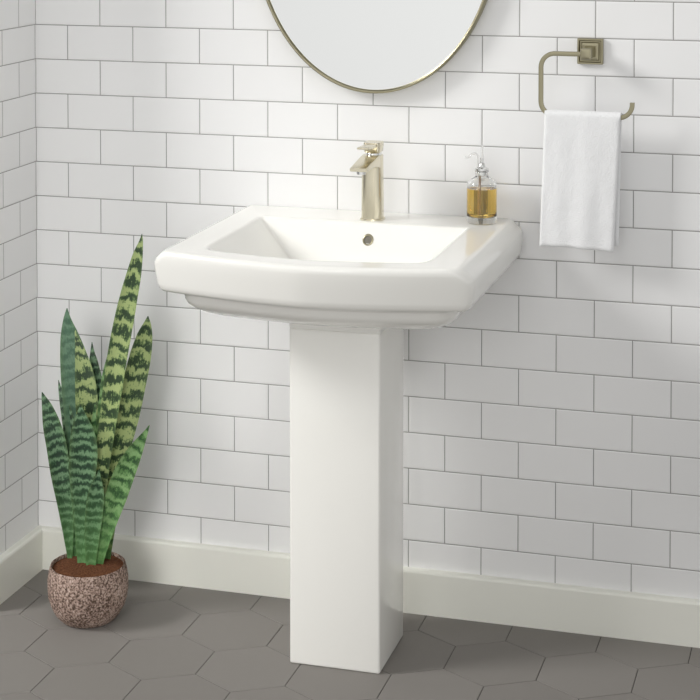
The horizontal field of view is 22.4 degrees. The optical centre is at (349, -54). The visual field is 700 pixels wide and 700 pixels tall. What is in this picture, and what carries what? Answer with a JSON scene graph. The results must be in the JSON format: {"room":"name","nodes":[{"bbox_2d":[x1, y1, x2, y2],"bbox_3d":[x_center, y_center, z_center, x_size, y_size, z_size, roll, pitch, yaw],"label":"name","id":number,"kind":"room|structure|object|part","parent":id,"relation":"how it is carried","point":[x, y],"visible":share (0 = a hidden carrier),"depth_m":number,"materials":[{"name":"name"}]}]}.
{"room":"bathroom","nodes":[
{"label":"bathroom","id":0,"kind":"room"},
{"bbox_2d":[0,0,38,554],"bbox_3d":[-0.782,0.210,3.808,0.100,2.466,0.260,1,2,16],"label":"wall","id":1,"kind":"structure","parent":0,"point":[19,504],"depth_m":3.85,"materials":[{"name":"white tile"}]},
{"bbox_2d":[0,525,42,604],"bbox_3d":[-0.725,1.347,3.833,0.018,0.092,0.260,1,2,16],"label":"baseboard","id":2,"kind":"structure","parent":1,"relation":"attached to","point":[23,560],"depth_m":3.84,"materials":[{"name":"white wood"}]},
{"bbox_2d":[0,569,699,699],"bbox_3d":[0.247,1.475,2.385,3.500,0.060,2.900,1,2,16],"label":"floor","id":3,"kind":"structure","parent":0,"point":[166,641],"depth_m":3.47,"materials":[{"name":"grey tile"}]},
{"bbox_2d":[42,234,151,627],"bbox_3d":[-0.533,1.003,3.661,0.251,0.791,0.167,1,2,16],"label":"snake plant","id":4,"kind":"object","parent":3,"relation":"on","point":[94,461],"visible":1,"depth_m":3.67,"materials":[{"name":"green plant"}]},
{"bbox_3d":[-0.545,1.340,3.677,0.166,0.116,0.167,1,2,16],"label":"pot","id":5,"kind":"part","parent":4,"relation":"part of","materials":[{"name":"stone"}]},
{"bbox_2d":[154,205,522,673],"bbox_3d":[-0.018,0.986,3.459,0.616,0.840,0.551,1,2,16],"label":"pedestal sink","id":6,"kind":"object","parent":3,"relation":"on","point":[348,288],"visible":0.99,"depth_m":3.42,"materials":[{"name":"white ceramic"}]},
{"bbox_2d":[154,205,522,333],"bbox_3d":[-0.018,0.654,3.447,0.616,0.176,0.551,1,2,16],"label":"basin","id":7,"kind":"object","parent":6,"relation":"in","point":[313,270],"depth_m":3.29,"materials":[{"name":"white ceramic"}]},
{"bbox_2d":[350,140,384,220],"bbox_3d":[0.035,0.481,3.584,0.048,0.159,0.130,1,2,16],"label":"faucet","id":8,"kind":"object","parent":6,"relation":"on","point":[369,165],"visible":1,"depth_m":3.60,"materials":[{"name":"beige metal"}]},
{"bbox_3d":[0.033,0.442,3.575,0.040,0.030,0.116,1,2,16],"label":"spout","id":9,"kind":"part","parent":8,"relation":"part of","materials":[{"name":"beige metal"}]},
{"bbox_3d":[0.035,0.407,3.580,0.028,0.008,0.068,1,2,16],"label":"lever","id":10,"kind":"part","parent":8,"relation":"part of","materials":[{"name":"beige metal"}]},
{"bbox_3d":[0.046,0.558,3.626,0.048,0.003,0.048,1,2,16],"label":"plate","id":11,"kind":"part","parent":8,"relation":"part of","materials":[{"name":"beige metal"}]},
{"bbox_3d":[0.049,0.411,3.624,0.036,0.021,0.038,1,2,16],"label":"handle","id":12,"kind":"part","parent":8,"relation":"part of","materials":[{"name":"beige metal"}]},
{"bbox_2d":[465,144,496,223],"bbox_3d":[0.268,0.481,3.588,0.061,0.159,0.061,-2,3,-45],"label":"soap dispenser","id":13,"kind":"object","parent":6,"relation":"on","point":[481,189],"visible":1,"depth_m":3.57,"materials":[{"name":"clear glass"}]},
{"bbox_2d":[467,170,496,223],"bbox_3d":[0.268,0.507,3.589,0.061,0.106,0.061,1,2,16],"label":"bottle","id":14,"kind":"object","parent":13,"relation":"on","point":[481,189],"depth_m":3.56,"materials":[{"name":"clear glass"}]},
{"bbox_3d":[0.269,0.417,3.585,0.005,0.031,0.005,1,2,16],"label":"plunger rod","id":15,"kind":"part","parent":13,"relation":"part of","materials":[{"name":"white plastic"}]},
{"bbox_2d":[35,0,699,598],"bbox_3d":[0.708,0.219,3.559,3.100,2.466,0.100,1,2,16],"label":"wall","id":16,"kind":"structure","parent":0,"point":[551,429],"depth_m":3.69,"materials":[{"name":"white tile"}]},
{"bbox_2d":[39,525,699,647],"bbox_3d":[0.740,1.358,3.530,3.000,0.092,0.018,1,2,16],"label":"baseboard","id":17,"kind":"structure","parent":16,"relation":"attached to","point":[671,620],"depth_m":3.67,"materials":[{"name":"white wood"}]},
{"bbox_2d":[266,0,487,92],"bbox_3d":[0.051,-0.054,3.675,0.532,0.720,0.028,1,2,16],"label":"wall mirror","id":18,"kind":"object","parent":16,"relation":"attached to","point":[365,46],"visible":1,"depth_m":3.68,"materials":[{"name":"white mirror"}]},
{"bbox_2d":[538,38,634,119],"bbox_3d":[0.477,0.265,3.539,0.192,0.156,0.070,1,2,16],"label":"towel ring","id":19,"kind":"object","parent":16,"relation":"attached to","point":[589,50],"visible":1,"depth_m":3.54,"materials":[{"name":"gold metal"}]},
{"bbox_2d":[539,110,621,251],"bbox_3d":[0.459,0.466,3.523,0.161,0.277,0.032,1,2,16],"label":"hand towel","id":20,"kind":"object","parent":19,"relation":"hanging from","point":[580,193],"visible":1,"depth_m":3.51,"materials":[{"name":"white fabric"}]},
{"bbox_3d":[0.475,0.213,3.534,0.023,0.023,0.061,1,2,16],"label":"post","id":21,"kind":"part","parent":19,"relation":"part of","materials":[{"name":"gold metal"}]},
{"bbox_3d":[0.485,0.212,3.567,0.052,0.052,0.010,1,2,16],"label":"wall plate","id":22,"kind":"part","parent":19,"relation":"part of","materials":[{"name":"gold metal"}]}
]}

